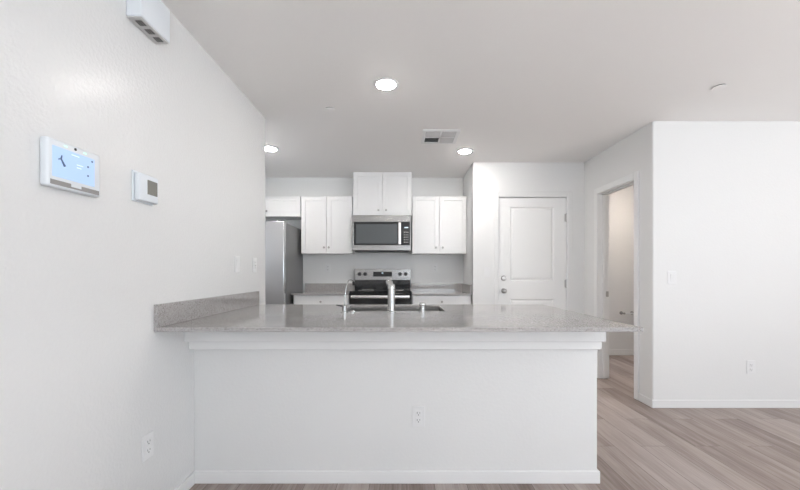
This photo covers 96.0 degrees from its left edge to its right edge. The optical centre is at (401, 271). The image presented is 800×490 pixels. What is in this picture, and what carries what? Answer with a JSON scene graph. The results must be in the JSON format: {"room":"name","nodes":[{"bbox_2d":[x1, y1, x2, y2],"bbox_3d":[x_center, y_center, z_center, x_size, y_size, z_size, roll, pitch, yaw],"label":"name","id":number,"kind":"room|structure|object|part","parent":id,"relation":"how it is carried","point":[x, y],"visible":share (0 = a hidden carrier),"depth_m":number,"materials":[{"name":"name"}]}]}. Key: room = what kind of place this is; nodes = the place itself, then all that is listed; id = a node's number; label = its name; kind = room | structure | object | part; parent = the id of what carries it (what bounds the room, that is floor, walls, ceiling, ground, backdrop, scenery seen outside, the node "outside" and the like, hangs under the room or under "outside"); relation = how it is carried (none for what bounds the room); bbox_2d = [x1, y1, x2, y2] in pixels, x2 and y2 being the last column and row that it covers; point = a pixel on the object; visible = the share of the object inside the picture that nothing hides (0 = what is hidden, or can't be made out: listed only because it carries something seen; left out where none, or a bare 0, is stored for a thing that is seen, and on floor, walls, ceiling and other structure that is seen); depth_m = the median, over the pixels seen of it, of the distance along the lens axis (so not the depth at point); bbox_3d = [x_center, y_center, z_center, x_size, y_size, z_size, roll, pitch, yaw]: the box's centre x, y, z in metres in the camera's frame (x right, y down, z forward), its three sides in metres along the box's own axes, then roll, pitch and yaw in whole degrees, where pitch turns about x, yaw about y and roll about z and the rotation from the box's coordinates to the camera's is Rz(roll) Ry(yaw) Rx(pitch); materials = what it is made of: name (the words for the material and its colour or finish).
{"room":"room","nodes":[
{"label":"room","id":0,"kind":"room"},
{"bbox_2d":[0,0,264,489],"bbox_3d":[-1.223,-0.065,-0.163,0.120,2.490,6.475,0,0,0],"label":"wall","id":1,"kind":"structure","parent":0,"point":[86,373],"depth_m":1.43,"materials":[{"name":"white paint"}]},
{"bbox_2d":[40,136,99,196],"bbox_3d":[-1.146,-0.358,1.254,0.033,0.158,0.206,0,0,0],"label":"panel","id":2,"kind":"object","parent":1,"relation":"attached to","point":[63,166],"visible":1,"depth_m":1.23,"materials":[{"name":"white plastic"}]},
{"bbox_2d":[50,178,98,194],"bbox_3d":[-1.139,-0.294,1.255,0.009,0.016,0.188,0,0,0],"label":"speaker grille","id":3,"kind":"object","parent":2,"relation":"attached to","point":[66,184],"depth_m":1.25,"materials":[{"name":"grey plastic"}]},
{"bbox_2d":[132,170,157,205],"bbox_3d":[-1.147,-0.374,1.612,0.031,0.134,0.130,0,0,0],"label":"thermostat","id":4,"kind":"object","parent":1,"relation":"attached to","point":[144,187],"visible":1,"depth_m":1.58,"materials":[{"name":"white plastic"}]},
{"bbox_2d":[126,0,169,43],"bbox_3d":[-1.130,-1.157,1.610,0.066,0.166,0.190,0,0,0],"label":"door chime","id":5,"kind":"object","parent":1,"relation":"attached to","point":[152,17],"visible":1,"depth_m":1.60,"materials":[{"name":"white plastic"}]},
{"bbox_2d":[142,430,153,462],"bbox_3d":[-1.158,0.794,1.642,0.009,0.116,0.072,0,0,0],"label":"wall outlet","id":6,"kind":"object","parent":1,"relation":"attached to","point":[148,439],"visible":1,"depth_m":1.64,"materials":[{"name":"white plastic"}]},
{"bbox_2d":[146,437,150,445],"bbox_3d":[-1.156,0.774,1.642,0.003,0.029,0.033,0,0,0],"label":"receptacle","id":7,"kind":"object","parent":6,"relation":"attached to","point":[148,439],"depth_m":1.64,"materials":[{"name":"grey plastic"}]},
{"bbox_2d":[146,446,150,454],"bbox_3d":[-1.156,0.814,1.642,0.003,0.029,0.033,0,0,0],"label":"receptacle","id":8,"kind":"object","parent":6,"relation":"attached to","point":[148,448],"depth_m":1.64,"materials":[{"name":"grey plastic"}]},
{"bbox_2d":[175,472,194,489],"bbox_3d":[-1.157,1.145,-0.699,0.012,0.070,5.403,0,0,0],"label":"baseboard","id":9,"kind":"structure","parent":1,"relation":"attached to","point":[189,481],"depth_m":1.94,"materials":[{"name":"white paint"}]},
{"bbox_2d":[154,291,258,326],"bbox_3d":[-1.153,0.206,2.285,0.020,0.107,1.200,0,0,0],"label":"backsplash","id":10,"kind":"structure","parent":1,"relation":"attached to","point":[170,313],"depth_m":2.03,"materials":[{"name":"stone"}]},
{"bbox_2d":[235,256,239,271],"bbox_3d":[-1.158,-0.055,2.535,0.010,0.116,0.072,0,0,0],"label":"light switch","id":11,"kind":"object","parent":1,"relation":"attached to","point":[237,258],"visible":1,"depth_m":2.53,"materials":[{"name":"white plastic"}]},
{"bbox_2d":[253,258,256,271],"bbox_3d":[-1.158,-0.055,2.835,0.010,0.116,0.072,0,0,0],"label":"wall outlet","id":12,"kind":"object","parent":1,"relation":"attached to","point":[254,259],"visible":1,"depth_m":2.83,"materials":[{"name":"white plastic"}]},
{"bbox_2d":[265,178,462,290],"bbox_3d":[-0.760,-0.065,5.060,3.240,2.490,0.120,0,0,0],"label":"wall","id":13,"kind":"structure","parent":0,"point":[450,267],"depth_m":5.00,"materials":[{"name":"white paint"}]},
{"bbox_2d":[265,196,300,219],"bbox_3d":[-1.850,-0.860,4.844,1.040,0.270,0.310,0,0,0],"label":"upper cabinet","id":14,"kind":"object","parent":13,"relation":"attached to","point":[276,207],"visible":0.38,"depth_m":4.72,"materials":[{"name":"white paint"}]},
{"bbox_2d":[325,264,329,271],"bbox_3d":[-1.030,-0.055,4.995,0.072,0.116,0.009,0,0,0],"label":"wall outlet","id":15,"kind":"object","parent":13,"relation":"attached to","point":[327,266],"visible":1,"depth_m":5.00,"materials":[{"name":"white plastic"}]},
{"bbox_2d":[301,196,354,254],"bbox_3d":[-0.988,-0.618,4.844,0.671,0.755,0.310,0,0,0],"label":"upper cabinet","id":16,"kind":"object","parent":13,"relation":"attached to","point":[326,221],"visible":0.99,"depth_m":4.72,"materials":[{"name":"white paint"}]},
{"bbox_3d":[-1.155,-0.618,4.726,0.330,0.749,0.019,0,0,0],"label":"door","id":17,"kind":"part","parent":16,"relation":"part of","materials":[{"name":"white paint"}]},
{"bbox_3d":[-0.820,-0.618,4.726,0.330,0.749,0.019,0,0,0],"label":"door","id":18,"kind":"part","parent":16,"relation":"part of","materials":[{"name":"white paint"}]},
{"bbox_2d":[305,283,354,290],"bbox_3d":[-0.995,0.209,4.989,0.694,0.102,0.020,0,0,0],"label":"backsplash","id":19,"kind":"structure","parent":13,"relation":"attached to","point":[308,286],"depth_m":4.98,"materials":[{"name":"stone"}]},
{"bbox_2d":[353,172,411,216],"bbox_3d":[-0.256,-1.022,4.834,0.768,0.572,0.330,0,0,0],"label":"upper cabinet","id":20,"kind":"object","parent":13,"relation":"attached to","point":[374,193],"visible":0.81,"depth_m":4.70,"materials":[{"name":"white paint"}]},
{"bbox_3d":[-0.448,-1.022,4.705,0.378,0.566,0.019,0,0,0],"label":"door","id":21,"kind":"part","parent":20,"relation":"part of","materials":[{"name":"white paint"}]},
{"bbox_2d":[352,215,410,252],"bbox_3d":[-0.263,-0.495,4.782,0.756,0.464,0.433,0,0,0],"label":"microwave","id":22,"kind":"object","parent":20,"relation":"attached to","point":[370,233],"visible":1,"depth_m":4.60,"materials":[{"name":"silver metal"}]},
{"bbox_3d":[-0.308,-0.491,4.614,0.614,0.299,0.015,0,0,0],"label":"door glass","id":23,"kind":"part","parent":22,"relation":"part of","materials":[{"name":"black glass"}]},
{"bbox_3d":[-0.030,-0.491,4.587,0.038,0.283,0.043,0,0,0],"label":"handle","id":24,"kind":"part","parent":22,"relation":"part of","materials":[{"name":"silver metal"}]},
{"bbox_3d":[0.051,-0.491,4.612,0.101,0.299,0.017,0,0,0],"label":"control panel","id":25,"kind":"part","parent":22,"relation":"part of","materials":[{"name":"black glass"}]},
{"bbox_3d":[-0.064,-1.022,4.705,0.378,0.566,0.019,0,0,0],"label":"door","id":26,"kind":"part","parent":20,"relation":"part of","materials":[{"name":"white paint"}]},
{"bbox_2d":[433,264,437,271],"bbox_3d":[0.460,-0.055,4.995,0.072,0.116,0.009,0,0,0],"label":"wall outlet","id":27,"kind":"object","parent":13,"relation":"attached to","point":[435,266],"visible":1,"depth_m":5.00,"materials":[{"name":"white plastic"}]},
{"bbox_2d":[412,196,465,254],"bbox_3d":[0.489,-0.618,4.844,0.714,0.755,0.310,0,0,0],"label":"upper cabinet","id":28,"kind":"object","parent":13,"relation":"attached to","point":[438,222],"visible":0.99,"depth_m":4.72,"materials":[{"name":"white paint"}]},
{"bbox_3d":[0.310,-0.618,4.726,0.351,0.749,0.019,0,0,0],"label":"door","id":29,"kind":"part","parent":28,"relation":"part of","materials":[{"name":"white paint"}]},
{"bbox_3d":[0.667,-0.618,4.726,0.351,0.749,0.019,0,0,0],"label":"door","id":30,"kind":"part","parent":28,"relation":"part of","materials":[{"name":"white paint"}]},
{"bbox_2d":[194,349,596,470],"bbox_3d":[-0.035,0.731,2.075,2.255,0.899,0.120,0,0,0],"label":"wall","id":31,"kind":"structure","parent":0,"point":[255,409],"depth_m":2.02,"materials":[{"name":"white paint"}]},
{"bbox_2d":[184,332,605,341],"bbox_3d":[-0.037,0.327,1.968,2.251,0.094,0.095,0,0,0],"label":"trim","id":32,"kind":"structure","parent":31,"relation":"attached to","point":[188,336],"depth_m":1.92,"materials":[{"name":"white paint"}]},
{"bbox_2d":[189,342,600,348],"bbox_3d":[-0.037,0.399,1.988,2.251,0.048,0.053,0,0,0],"label":"trim","id":33,"kind":"structure","parent":31,"relation":"attached to","point":[192,345],"depth_m":1.96,"materials":[{"name":"white paint"}]},
{"bbox_2d":[194,469,599,483],"bbox_3d":[-0.029,1.145,2.069,2.267,0.070,0.132,0,0,0],"label":"baseboard","id":34,"kind":"structure","parent":31,"relation":"attached to","point":[201,477],"depth_m":2.00,"materials":[{"name":"white paint"}]},
{"bbox_2d":[412,406,424,426],"bbox_3d":[0.092,0.808,2.010,0.072,0.116,0.009,0,0,0],"label":"wall outlet","id":35,"kind":"object","parent":31,"relation":"attached to","point":[418,412],"visible":1,"depth_m":2.01,"materials":[{"name":"white plastic"}]},
{"bbox_2d":[463,163,480,302],"bbox_3d":[0.900,-0.065,4.713,0.100,2.490,0.815,0,0,0],"label":"wall","id":36,"kind":"structure","parent":0,"point":[467,185],"depth_m":4.60,"materials":[{"name":"white paint"}]},
{"bbox_2d":[161,0,799,177],"bbox_3d":[1.460,-1.360,0.890,7.920,0.100,8.820,0,0,0],"label":"ceiling","id":37,"kind":"structure","parent":0,"point":[520,80],"depth_m":2.34,"materials":[{"name":"white paint"}]},
{"bbox_2d":[265,146,278,151],"bbox_3d":[-1.400,-1.302,3.820,0.176,0.016,0.176,0,0,0],"label":"recessed light","id":38,"kind":"object","parent":37,"relation":"in","point":[267,148],"visible":0.8,"depth_m":3.80,"materials":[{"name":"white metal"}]},
{"bbox_2d":[324,107,334,111],"bbox_3d":[-0.580,-1.304,2.890,0.084,0.012,0.084,0,0,0],"label":"sprinkler cover","id":39,"kind":"object","parent":37,"relation":"attached to","point":[327,109],"visible":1,"depth_m":2.88,"materials":[{"name":"grey plastic"}]},
{"bbox_2d":[374,77,398,90],"bbox_3d":[-0.110,-1.302,2.510,0.176,0.016,0.176,0,0,0],"label":"recessed light","id":40,"kind":"object","parent":37,"relation":"in","point":[385,83],"visible":1,"depth_m":2.49,"materials":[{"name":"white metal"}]},
{"bbox_2d":[421,129,460,143],"bbox_3d":[0.367,-1.304,3.480,0.350,0.013,0.350,0,0,0],"label":"ceiling vent","id":41,"kind":"object","parent":37,"relation":"in","point":[429,136],"visible":1,"depth_m":3.46,"materials":[{"name":"white metal"}]},
{"bbox_3d":[0.292,-1.304,3.405,0.131,0.013,0.124,0,0,0],"label":"louver panel","id":42,"kind":"part","parent":41,"relation":"part of","materials":[{"name":"grey paint"}]},
{"bbox_3d":[0.442,-1.304,3.555,0.131,0.013,0.124,0,0,0],"label":"louver panel","id":43,"kind":"part","parent":41,"relation":"part of","materials":[{"name":"grey paint"}]},
{"bbox_3d":[0.442,-1.304,3.405,0.131,0.013,0.124,0,0,0],"label":"louver panel","id":44,"kind":"part","parent":41,"relation":"part of","materials":[{"name":"grey paint"}]},
{"bbox_2d":[457,148,472,153],"bbox_3d":[0.680,-1.302,3.900,0.176,0.016,0.176,0,0,0],"label":"recessed light","id":45,"kind":"object","parent":37,"relation":"in","point":[464,150],"visible":1,"depth_m":3.87,"materials":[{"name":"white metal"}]},
{"bbox_2d":[712,84,726,90],"bbox_3d":[2.240,-1.304,2.540,0.084,0.012,0.084,0,0,0],"label":"sprinkler cover","id":46,"kind":"object","parent":37,"relation":"attached to","point":[720,86],"visible":1,"depth_m":2.53,"materials":[{"name":"grey plastic"}]},
{"bbox_2d":[189,355,799,489],"bbox_3d":[1.460,1.220,0.890,7.920,0.080,8.820,0,0,0],"label":"floor","id":47,"kind":"structure","parent":0,"point":[640,446],"depth_m":2.41,"materials":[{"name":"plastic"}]},
{"bbox_2d":[265,220,302,303],"bbox_3d":[-1.785,0.289,4.512,0.860,1.782,0.856,0,0,0],"label":"refrigerator","id":48,"kind":"object","parent":47,"relation":"on","point":[283,256],"visible":0.1,"depth_m":4.14,"materials":[{"name":"grey metal"}]},
{"bbox_3d":[-1.569,-0.065,4.176,0.429,1.050,0.072,0,0,0],"label":"door","id":49,"kind":"part","parent":48,"relation":"part of","materials":[{"name":"silver metal"}]},
{"bbox_2d":[294,295,348,303],"bbox_3d":[-0.988,0.730,4.679,0.675,0.898,0.640,0,0,0],"label":"base cabinet","id":50,"kind":"object","parent":47,"relation":"on","point":[298,299],"visible":0.14,"depth_m":4.39,"materials":[{"name":"white paint"}]},
{"bbox_2d":[291,283,354,294],"bbox_3d":[-0.995,0.219,4.681,0.694,0.122,0.637,0,0,0],"label":"countertop","id":51,"kind":"structure","parent":50,"relation":"on","point":[310,288],"depth_m":4.98,"materials":[{"name":"stone"}]},
{"bbox_2d":[349,269,411,303],"bbox_3d":[-0.263,0.569,4.649,0.764,1.222,0.662,0,0,0],"label":"range","id":52,"kind":"object","parent":47,"relation":"on","point":[371,287],"visible":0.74,"depth_m":4.87,"materials":[{"name":"silver metal"}]},
{"bbox_3d":[-0.263,0.578,4.383,0.754,0.644,0.031,0,0,0],"label":"oven door","id":53,"kind":"part","parent":52,"relation":"part of","materials":[{"name":"black glass"}]},
{"bbox_3d":[-0.263,0.299,4.344,0.710,0.038,0.052,0,0,0],"label":"handle","id":54,"kind":"part","parent":52,"relation":"part of","materials":[{"name":"silver metal"}]},
{"bbox_2d":[349,289,411,292],"bbox_3d":[-0.263,0.243,4.638,0.760,0.022,0.524,0,0,0],"label":"cooktop","id":55,"kind":"object","parent":52,"relation":"in","point":[355,290],"depth_m":4.38,"materials":[{"name":"black glass"}]},
{"bbox_3d":[-0.263,0.029,4.874,0.254,0.066,0.004,0,0,0],"label":"display panel","id":56,"kind":"part","parent":52,"relation":"part of","materials":[{"name":"black glass"}]},
{"bbox_2d":[412,295,470,303],"bbox_3d":[0.485,0.730,4.679,0.721,0.898,0.640,0,0,0],"label":"base cabinet","id":57,"kind":"object","parent":47,"relation":"on","point":[416,299],"visible":0.09,"depth_m":4.39,"materials":[{"name":"white paint"}]},
{"bbox_2d":[411,283,471,294],"bbox_3d":[0.485,0.219,4.681,0.727,0.122,0.637,0,0,0],"label":"countertop","id":58,"kind":"structure","parent":57,"relation":"on","point":[416,288],"depth_m":4.98,"materials":[{"name":"stone"}]},
{"bbox_3d":[-0.034,0.730,2.502,2.253,0.898,0.731,0,0,0],"label":"cabinet","id":59,"kind":"object","parent":47,"relation":"on","visible":0},
{"bbox_2d":[154,291,642,331],"bbox_3d":[-0.017,0.216,2.285,2.293,0.127,1.200,0,0,0],"label":"countertop","id":60,"kind":"structure","parent":59,"relation":"on","point":[241,312],"depth_m":1.96,"materials":[{"name":"stone"}]},
{"bbox_2d":[336,279,354,312],"bbox_3d":[-0.353,0.154,2.359,0.063,0.212,0.155,0,0,41],"label":"filter faucet","id":61,"kind":"object","parent":60,"relation":"on","point":[344,307],"visible":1,"depth_m":2.32,"materials":[{"name":"silver metal"}]},
{"bbox_2d":[386,279,395,312],"bbox_3d":[-0.072,0.151,2.420,0.067,0.218,0.249,0,0,0],"label":"kitchen faucet","id":62,"kind":"object","parent":60,"relation":"on","point":[391,292],"visible":1,"depth_m":2.31,"materials":[{"name":"silver metal"}]},
{"bbox_3d":[-0.083,0.071,2.340,0.046,0.058,0.066,0,0,0],"label":"lever","id":63,"kind":"part","parent":62,"relation":"part of","materials":[{"name":"silver metal"}]},
{"bbox_2d":[347,308,440,310],"bbox_3d":[-0.055,0.381,2.603,0.696,0.198,0.411,0,0,0],"label":"sink","id":64,"kind":"object","parent":60,"relation":"in","point":[350,309],"visible":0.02,"depth_m":2.80,"materials":[{"name":"silver metal"}]},
{"bbox_2d":[419,302,425,312],"bbox_3d":[0.132,0.228,2.325,0.043,0.064,0.043,0,0,0],"label":"air gap","id":65,"kind":"object","parent":60,"relation":"on","point":[422,305],"visible":1,"depth_m":2.31,"materials":[{"name":"silver metal"}]},
{"bbox_2d":[471,162,583,313],"bbox_3d":[1.516,-0.065,4.365,1.332,2.490,0.120,0,0,0],"label":"wall","id":66,"kind":"structure","parent":0,"point":[489,178],"depth_m":4.30,"materials":[{"name":"white paint"}]},
{"bbox_2d":[494,192,571,310],"bbox_3d":[1.567,0.111,4.340,0.933,2.138,0.171,0,0,0],"label":"door","id":67,"kind":"structure","parent":66,"relation":"in","point":[533,230],"depth_m":4.32,"materials":[{"name":"white paint"}]},
{"bbox_2d":[584,127,643,394],"bbox_3d":[2.240,-0.065,3.837,0.120,2.490,1.176,0,0,0],"label":"wall","id":68,"kind":"structure","parent":0,"point":[624,158],"depth_m":3.76,"materials":[{"name":"white paint"}]},
{"bbox_2d":[594,171,638,399],"bbox_3d":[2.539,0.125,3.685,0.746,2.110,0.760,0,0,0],"label":"door frame","id":69,"kind":"structure","parent":68,"relation":"in","point":[601,194],"depth_m":3.99,"materials":[{"name":"white paint"}]},
{"bbox_3d":[2.240,0.152,3.685,0.120,2.055,0.650,0,0,0],"label":"frame","id":70,"kind":"part","parent":69,"relation":"part of","materials":[{"name":"white paint"}]},
{"bbox_2d":[639,393,651,407],"bbox_3d":[2.174,1.145,3.211,0.012,0.070,0.184,0,0,0],"label":"baseboard","id":71,"kind":"structure","parent":68,"relation":"attached to","point":[642,398],"depth_m":3.21,"materials":[{"name":"white paint"}]},
{"bbox_2d":[609,185,633,348],"bbox_3d":[3.800,-0.065,5.170,3.000,2.490,0.120,0,0,0],"label":"wall","id":72,"kind":"structure","parent":0,"point":[621,203],"depth_m":5.11,"materials":[{"name":"white paint"}]},
{"bbox_2d":[609,349,633,354],"bbox_3d":[3.800,1.137,5.104,3.000,0.084,0.012,0,0,0],"label":"baseboard","id":73,"kind":"structure","parent":72,"relation":"attached to","point":[611,351],"depth_m":5.10,"materials":[{"name":"white paint"}]},
{"bbox_2d":[619,311,633,314],"bbox_3d":[3.185,0.580,5.070,0.198,0.048,0.080,0,0,0],"label":"toilet paper holder","id":74,"kind":"object","parent":72,"relation":"attached to","point":[620,312],"visible":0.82,"depth_m":5.07,"materials":[{"name":"grey metal"}]},
{"bbox_2d":[643,121,799,399],"bbox_3d":[3.740,-0.065,3.190,3.120,2.490,0.120,0,0,0],"label":"wall","id":75,"kind":"structure","parent":0,"point":[721,199],"depth_m":3.13,"materials":[{"name":"white paint"}]},
{"bbox_2d":[668,271,675,283],"bbox_3d":[2.345,0.050,3.125,0.072,0.116,0.010,0,0,0],"label":"light switch","id":76,"kind":"object","parent":75,"relation":"attached to","point":[671,274],"visible":1,"depth_m":3.12,"materials":[{"name":"white plastic"}]},
{"bbox_2d":[652,400,799,407],"bbox_3d":[3.734,1.145,3.124,3.132,0.070,0.012,0,0,0],"label":"baseboard","id":77,"kind":"structure","parent":75,"relation":"attached to","point":[655,403],"depth_m":3.12,"materials":[{"name":"white paint"}]},
{"bbox_2d":[747,361,754,373],"bbox_3d":[3.030,0.827,3.125,0.072,0.116,0.009,0,0,0],"label":"wall outlet","id":78,"kind":"object","parent":75,"relation":"attached to","point":[750,364],"visible":1,"depth_m":3.12,"materials":[{"name":"white plastic"}]}
]}

